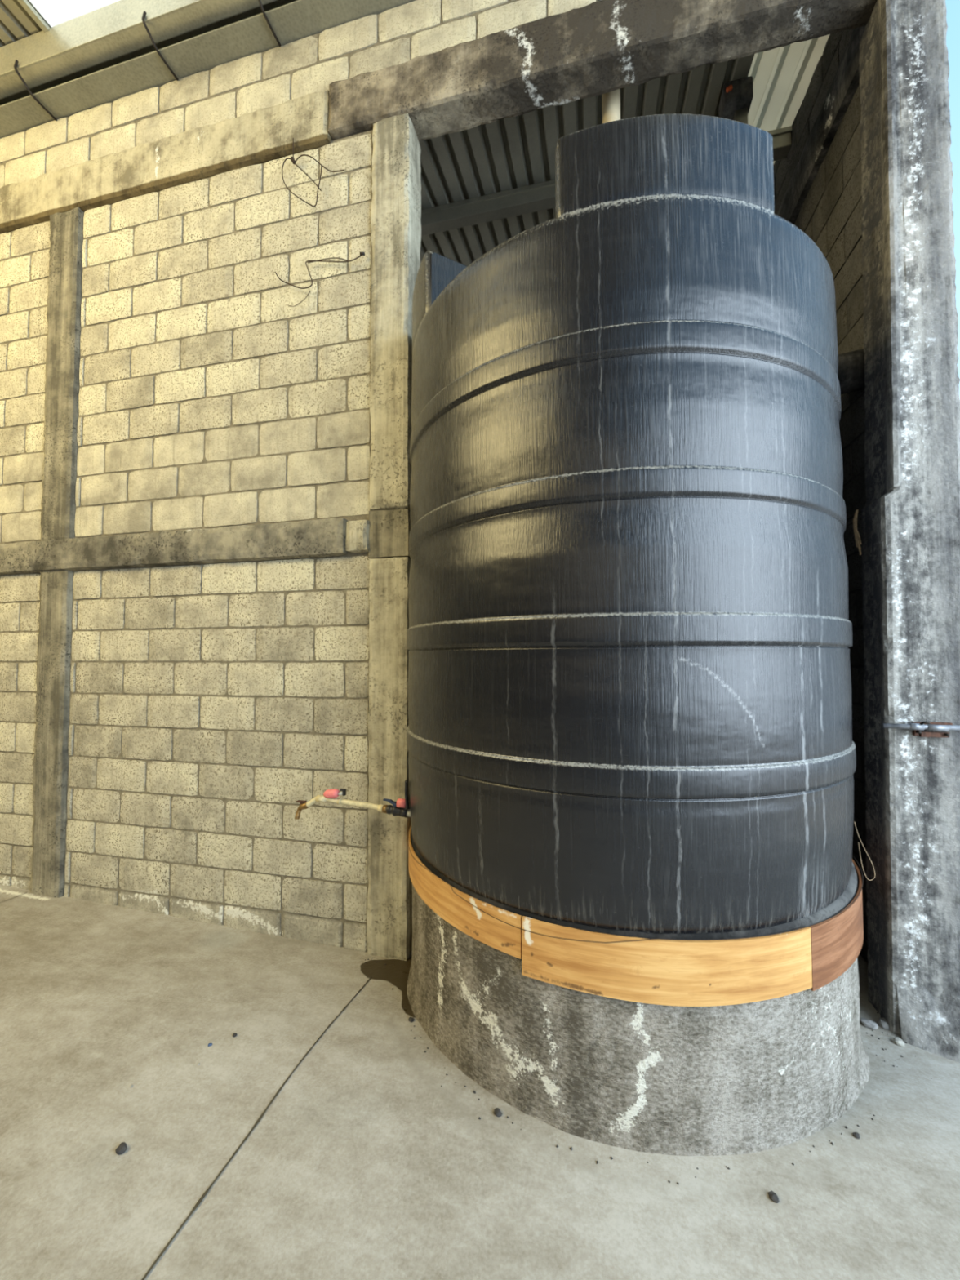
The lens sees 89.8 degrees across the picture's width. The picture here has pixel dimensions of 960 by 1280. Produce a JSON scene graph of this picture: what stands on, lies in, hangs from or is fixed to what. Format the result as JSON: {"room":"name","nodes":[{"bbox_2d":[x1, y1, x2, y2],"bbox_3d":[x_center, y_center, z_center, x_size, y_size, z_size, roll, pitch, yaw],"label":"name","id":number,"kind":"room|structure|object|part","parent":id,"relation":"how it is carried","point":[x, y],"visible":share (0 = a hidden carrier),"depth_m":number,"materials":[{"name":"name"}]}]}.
{"room":"industrial yard","nodes":[
{"label":"industrial yard","id":0,"kind":"room"},
{"bbox_2d":[0,0,51,47],"bbox_3d":[-6.248,-4.355,-0.049,5.160,0.401,8.060,-1,-2,13],"label":"ceiling","id":1,"kind":"structure","parent":0,"point":[16,24],"depth_m":3.17,"materials":[{"name":"beige metal"}]},
{"bbox_2d":[17,0,49,32],"bbox_3d":[-3.613,-4.292,-0.005,0.040,0.336,6.755,-1,-2,13],"label":"trim","id":2,"kind":"structure","parent":1,"relation":"attached to","point":[25,4],"depth_m":3.11,"materials":[{"name":"white metal"}]},
{"bbox_2d":[0,0,276,99],"bbox_3d":[-2.737,-3.934,3.201,10.100,0.213,0.110,-1,-2,13],"label":"roof purlin","id":3,"kind":"structure","parent":1,"relation":"attached to","point":[116,29],"depth_m":3.10,"materials":[{"name":"beige metal"}]},
{"bbox_2d":[13,59,57,120],"bbox_3d":[-3.070,-3.800,3.334,0.025,0.134,0.264,-1,-2,13],"label":"rod","id":4,"kind":"object","parent":3,"relation":"attached to","point":[16,61],"visible":1,"depth_m":3.29,"materials":[{"name":"metal"}]},
{"bbox_2d":[142,10,178,80],"bbox_3d":[-2.047,-3.811,3.094,0.025,0.134,0.264,-1,-2,13],"label":"rod","id":5,"kind":"object","parent":3,"relation":"attached to","point":[144,13],"visible":1,"depth_m":3.05,"materials":[{"name":"metal"}]},
{"bbox_2d":[257,0,280,46],"bbox_3d":[-1.288,-3.819,2.916,0.025,0.134,0.264,-1,-2,13],"label":"rod","id":6,"kind":"object","parent":3,"relation":"attached to","point":[260,1],"visible":1,"depth_m":2.93,"materials":[{"name":"metal"}]},
{"bbox_2d":[0,0,597,951],"bbox_3d":[-2.695,-0.969,3.353,9.450,5.562,0.142,-1,-2,13],"label":"wall","id":7,"kind":"structure","parent":0,"point":[207,701],"depth_m":3.04,"materials":[{"name":"concrete"}]},
{"bbox_2d":[0,89,332,234],"bbox_3d":[-4.101,-3.156,3.753,6.584,0.338,0.186,-1,-2,13],"label":"concrete beam","id":8,"kind":"structure","parent":7,"relation":"on","point":[264,135],"depth_m":3.17,"materials":[{"name":"grey concrete"}]},
{"bbox_2d":[281,137,345,206],"bbox_3d":[-1.010,-2.844,2.908,0.429,0.474,0.026,-1,-2,13],"label":"wire","id":9,"kind":"object","parent":8,"relation":"hanging from","point":[294,162],"visible":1,"depth_m":2.92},
{"bbox_2d":[0,518,347,574],"bbox_3d":[-4.031,-0.565,3.634,6.719,0.225,0.210,-1,-2,13],"label":"concrete beam","id":10,"kind":"structure","parent":7,"relation":"attached to","point":[326,537],"depth_m":3.03,"materials":[{"name":"grey concrete"}]},
{"bbox_2d":[40,206,84,541],"bbox_3d":[-2.899,-1.841,3.424,0.275,2.363,0.185,-1,-2,13],"label":"concrete column","id":11,"kind":"structure","parent":10,"relation":"on","point":[58,504],"depth_m":3.33,"materials":[{"name":"grey concrete"}]},
{"bbox_2d":[345,520,369,553],"bbox_3d":[-0.698,-0.599,2.829,0.152,0.188,0.144,-1,-2,13],"label":"mortar patch","id":12,"kind":"object","parent":10,"relation":"attached to","point":[357,531],"visible":0.69,"depth_m":2.76,"materials":[{"name":"concrete"}]},
{"bbox_2d":[0,0,416,138],"bbox_3d":[-2.833,-3.829,3.443,9.800,0.155,0.346,-1,-2,13],"label":"gutter","id":13,"kind":"object","parent":7,"relation":"on","point":[297,20],"visible":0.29,"depth_m":3.11,"materials":[{"name":"grey metal"}]},
{"bbox_2d":[0,0,599,105],"bbox_3d":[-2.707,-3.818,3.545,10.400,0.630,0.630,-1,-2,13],"label":"trim","id":14,"kind":"structure","parent":7,"relation":"attached to","point":[277,3],"depth_m":3.35,"materials":[{"name":"black metal"}]},
{"bbox_2d":[275,251,364,306],"bbox_3d":[-0.964,-2.151,2.883,0.594,0.267,0.022,-1,-2,13],"label":"wire","id":15,"kind":"object","parent":7,"relation":"attached to","point":[361,252],"visible":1,"depth_m":2.89,"materials":[{"name":"metal"}]},
{"bbox_2d":[328,0,877,141],"bbox_3d":[0.532,-3.225,2.661,2.951,0.316,0.207,-1,-2,13],"label":"concrete beam","id":16,"kind":"structure","parent":7,"relation":"on","point":[602,46],"depth_m":2.60,"materials":[{"name":"grey concrete"}]},
{"bbox_2d":[0,884,959,1279],"bbox_3d":[-0.644,1.554,-0.168,16.000,0.220,16.400,-1,-2,13],"label":"floor","id":17,"kind":"structure","parent":0,"point":[362,1166],"depth_m":1.53,"materials":[{"name":"concrete"}]},
{"bbox_2d":[30,569,73,897],"bbox_3d":[-2.893,0.653,3.334,0.265,2.282,0.184,-1,-2,13],"label":"concrete column","id":18,"kind":"structure","parent":17,"relation":"on","point":[51,759],"depth_m":3.25,"materials":[{"name":"grey concrete"}]},
{"bbox_2d":[115,1142,127,1155],"bbox_3d":[-1.146,1.626,1.540,0.031,0.024,0.031,1,-2,-33],"label":"pebble","id":19,"kind":"object","parent":17,"relation":"on","point":[122,1147],"visible":1,"depth_m":1.53,"materials":[{"name":"grey stone"}]},
{"bbox_2d":[141,977,371,1279],"bbox_3d":[-0.904,1.648,1.020,0.015,0.066,3.000,-1,-2,13],"label":"joint","id":20,"kind":"object","parent":17,"relation":"on","point":[202,1197],"depth_m":1.54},
{"bbox_2d":[366,113,421,960],"bbox_3d":[-0.500,-0.655,2.839,0.256,4.850,0.222,-1,-2,13],"label":"concrete column","id":21,"kind":"structure","parent":17,"relation":"on","point":[396,202],"depth_m":2.74,"materials":[{"name":"grey concrete"}]},
{"bbox_2d":[408,1016,414,1022],"bbox_3d":[-0.307,1.689,2.143,0.025,0.015,0.022,-2,-3,37],"label":"pebble","id":22,"kind":"object","parent":17,"relation":"on","point":[411,1019],"visible":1,"depth_m":2.14,"materials":[{"name":"grey stone"}]},
{"bbox_2d":[493,1107,502,1116],"bbox_3d":[0.060,1.636,1.667,0.026,0.017,0.028,1,-2,-29],"label":"pebble","id":23,"kind":"object","parent":17,"relation":"on","point":[497,1113],"visible":1,"depth_m":1.66,"materials":[{"name":"grey stone"}]},
{"bbox_2d":[406,831,870,1155],"bbox_3d":[0.749,1.371,2.544,2.287,0.811,2.216,-1,-2,13],"label":"plinth","id":24,"kind":"object","parent":17,"relation":"on","point":[750,1077],"depth_m":1.59,"materials":[{"name":"grey concrete"}]},
{"bbox_2d":[408,825,521,959],"bbox_3d":[-0.190,1.065,2.360,0.306,0.149,1.484,0,-2,-15],"label":"strip","id":25,"kind":"object","parent":24,"relation":"attached to","point":[437,894],"visible":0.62,"depth_m":1.83,"materials":[{"name":"brown wood"}]},
{"bbox_2d":[406,113,856,933],"bbox_3d":[0.676,-0.385,2.629,2.125,2.762,2.124,-1,-2,22],"label":"water tank","id":26,"kind":"object","parent":24,"relation":"on","point":[629,632],"visible":1,"depth_m":1.64,"materials":[{"name":"black plastic"}]},
{"bbox_2d":[382,798,410,817],"bbox_3d":[-0.418,0.859,2.469,0.154,0.100,0.071,-1,-2,13],"label":"valve","id":27,"kind":"object","parent":26,"relation":"attached to","point":[397,809],"visible":0.95,"depth_m":2.45,"materials":[{"name":"black plastic"}]},
{"bbox_2d":[294,795,387,819],"bbox_3d":[-0.735,0.895,2.547,0.537,0.132,0.046,-1,-2,13],"label":"pipe","id":28,"kind":"object","parent":27,"relation":"attached to","point":[304,804],"visible":0.99,"depth_m":2.54,"materials":[{"name":"plastic"}]},
{"bbox_2d":[294,800,309,819],"bbox_3d":[-0.958,0.916,2.598,0.077,0.095,0.043,-1,-2,13],"label":"faucet","id":29,"kind":"object","parent":28,"relation":"on","point":[304,804],"depth_m":2.59,"materials":[{"name":"metal"}]},
{"bbox_2d":[323,788,346,798],"bbox_3d":[-0.769,0.812,2.550,0.125,0.052,0.048,-1,-2,13],"label":"handle","id":30,"kind":"object","parent":28,"relation":"on","point":[333,793],"visible":1,"depth_m":2.54,"materials":[{"name":"pink plastic"}]},
{"bbox_3d":[-0.452,0.840,2.473,0.086,0.051,0.033,-1,-2,13],"label":"valve lever","id":31,"kind":"part","parent":27,"relation":"part of","materials":[{"name":"blue plastic"}]},
{"bbox_2d":[403,780,408,809],"bbox_3d":[-0.368,0.777,2.415,0.026,0.168,0.093,0,-2,-14],"label":"pipe","id":32,"kind":"object","parent":26,"relation":"attached to","point":[406,807],"visible":1,"depth_m":2.40,"materials":[{"name":"black plastic"}]},
{"bbox_2d":[601,88,620,123],"bbox_3d":[0.777,-2.831,2.839,0.104,2.210,0.104,-1,-2,13],"label":"vertical pipe","id":33,"kind":"object","parent":26,"relation":"on","point":[611,101],"visible":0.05,"depth_m":2.80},
{"bbox_2d":[407,822,863,942],"bbox_3d":[0.640,0.992,2.091,2.147,0.054,1.132,0,-2,6],"label":"rim","id":34,"kind":"object","parent":26,"relation":"attached to","point":[410,822],"visible":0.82,"depth_m":1.60,"materials":[{"name":"black plastic"}]},
{"bbox_2d":[853,821,875,880],"bbox_3d":[1.579,0.867,1.977,0.064,0.228,0.014,-1,-2,32],"label":"loop","id":35,"kind":"object","parent":26,"relation":"hanging from","point":[854,821],"visible":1,"depth_m":1.98,"materials":[{"name":"grey metal"}]},
{"bbox_3d":[0.621,1.058,1.586,0.961,0.199,0.123,0,-2,4],"label":"plywood strip","id":36,"kind":"part","parent":24,"relation":"part of","materials":[{"name":"brown wood"}]},
{"bbox_3d":[1.504,1.082,2.042,0.180,0.209,1.164,-2,-2,34],"label":"plywood strip","id":37,"kind":"part","parent":24,"relation":"part of","materials":[{"name":"brown wood"}]},
{"bbox_2d":[364,957,915,1184],"bbox_3d":[0.525,1.692,2.019,2.533,0.096,1.101,-1,-2,13],"label":"grit","id":38,"kind":"object","parent":17,"relation":"on","point":[474,1091],"visible":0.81,"depth_m":1.65,"materials":[{"name":"grey gravel"}]},
{"bbox_2d":[718,75,753,124],"bbox_3d":[1.694,-0.928,3.090,0.175,5.400,0.160,-1,-2,13],"label":"steel post","id":39,"kind":"object","parent":17,"relation":"on","point":[735,104],"visible":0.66,"depth_m":3.12,"materials":[{"name":"black metal"}]},
{"bbox_2d":[725,84,732,93],"bbox_3d":[1.607,-3.555,3.108,0.038,0.030,0.023,-1,-2,13],"label":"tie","id":40,"kind":"object","parent":39,"relation":"attached to","point":[729,88],"visible":1,"depth_m":3.10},
{"bbox_2d":[768,1190,778,1203],"bbox_3d":[0.855,1.623,1.405,0.028,0.015,0.026,-1,-2,32],"label":"pebble","id":41,"kind":"object","parent":17,"relation":"on","point":[772,1196],"visible":1,"depth_m":1.40,"materials":[{"name":"grey stone"}]},
{"bbox_2d":[852,1132,859,1138],"bbox_3d":[1.252,1.648,1.603,0.021,0.013,0.021,2,-3,-43],"label":"pebble","id":42,"kind":"object","parent":17,"relation":"on","point":[856,1135],"visible":1,"depth_m":1.60,"materials":[{"name":"grey stone"}]},
{"bbox_2d":[861,1017,878,1030],"bbox_3d":[1.756,1.730,2.169,0.060,0.036,0.057,0,-2,-11],"label":"rubble","id":43,"kind":"object","parent":17,"relation":"on","point":[868,1024],"visible":1,"depth_m":2.16,"materials":[{"name":"grey stone"}]},
{"bbox_2d":[877,1017,889,1031],"bbox_3d":[1.824,1.729,2.170,0.056,0.036,0.052,2,-3,-40],"label":"rubble","id":44,"kind":"object","parent":17,"relation":"on","point":[882,1023],"visible":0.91,"depth_m":2.16,"materials":[{"name":"grey stone"}]},
{"bbox_2d":[890,1036,904,1047],"bbox_3d":[1.798,1.729,2.073,0.044,0.028,0.041,-1,-2,19],"label":"rubble","id":45,"kind":"object","parent":17,"relation":"on","point":[897,1040],"visible":1,"depth_m":2.06,"materials":[{"name":"grey stone"}]},
{"bbox_2d":[858,0,959,1062],"bbox_3d":[2.062,-1.048,2.145,0.526,5.637,0.533,-1,-2,13],"label":"concrete pillar","id":46,"kind":"structure","parent":17,"relation":"on","point":[910,515],"depth_m":2.18,"materials":[{"name":"grey concrete"}]},
{"bbox_2d":[853,509,862,555],"bbox_3d":[1.859,-0.529,2.371,0.019,0.232,0.053,-1,-2,13],"label":"rope","id":47,"kind":"object","parent":46,"relation":"hanging from","point":[858,541],"visible":1,"depth_m":2.37,"materials":[{"name":"brown fabric"}]},
{"bbox_2d":[881,721,959,737],"bbox_3d":[1.936,0.390,2.111,0.294,0.071,0.057,-1,-2,13],"label":"bolt","id":48,"kind":"object","parent":46,"relation":"attached to","point":[915,726],"visible":1,"depth_m":2.10,"materials":[{"name":"metal"}]},
{"bbox_3d":[1.935,0.380,2.109,0.294,0.021,0.021,-1,-2,13],"label":"bolt rod","id":49,"kind":"part","parent":48,"relation":"part of","materials":[{"name":"metal"}]},
{"bbox_3d":[1.934,0.364,2.097,0.029,0.021,0.029,-1,-2,13],"label":"bolt handle","id":50,"kind":"part","parent":48,"relation":"part of","materials":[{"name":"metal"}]},
{"bbox_3d":[1.983,0.393,2.117,0.145,0.064,0.022,-1,-2,13],"label":"backing plate","id":51,"kind":"part","parent":48,"relation":"part of","materials":[{"name":"metal"}]},
{"bbox_2d":[418,0,754,266],"bbox_3d":[-0.661,-3.870,5.653,5.820,0.811,5.055,-1,-2,13],"label":"ceiling","id":52,"kind":"structure","parent":0,"point":[506,153],"depth_m":3.58,"materials":[{"name":"grey metal"}]},
{"bbox_2d":[421,125,791,236],"bbox_3d":[-0.717,-3.584,4.198,6.090,0.130,0.112,-1,-2,13],"label":"beam","id":53,"kind":"structure","parent":52,"relation":"attached to","point":[539,197],"depth_m":3.96,"materials":[{"name":"grey metal"}]},
{"bbox_2d":[747,34,830,164],"bbox_3d":[2.449,-3.901,4.922,0.590,0.801,5.055,-1,-2,13],"label":"skylight panel","id":54,"kind":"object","parent":52,"relation":"attached to","point":[782,76],"depth_m":3.17,"materials":[{"name":"white plastic"}]},
{"bbox_2d":[773,28,868,963],"bbox_3d":[2.638,-0.990,4.741,0.142,5.677,4.920,-1,-2,13],"label":"wall","id":55,"kind":"structure","parent":0,"point":[830,214],"depth_m":2.73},
{"bbox_2d":[777,26,859,224],"bbox_3d":[2.611,-3.066,4.851,0.169,0.273,4.860,-1,-2,13],"label":"concrete beam","id":56,"kind":"structure","parent":55,"relation":"attached to","point":[846,82],"depth_m":2.91,"materials":[{"name":"grey concrete"}]},
{"bbox_2d":[837,348,865,394],"bbox_3d":[1.952,-1.437,2.606,0.257,0.200,0.200,-1,-2,27],"label":"concrete beam","id":57,"kind":"structure","parent":55,"relation":"attached to","point":[851,372],"depth_m":2.52,"materials":[{"name":"black concrete"}]},
{"bbox_3d":[-0.656,-4.415,-1.363,4.250,0.401,8.060,-1,-2,13],"label":"ceiling","id":58,"kind":"structure","parent":0,"visible":0},
{"bbox_2d":[29,0,119,26],"bbox_3d":[-3.231,-4.384,-0.758,1.060,0.386,8.060,-1,-2,13],"label":"window","id":59,"kind":"structure","parent":58,"relation":"attached to","point":[55,12],"depth_m":3.10,"materials":[{"name":"white"}]}
]}

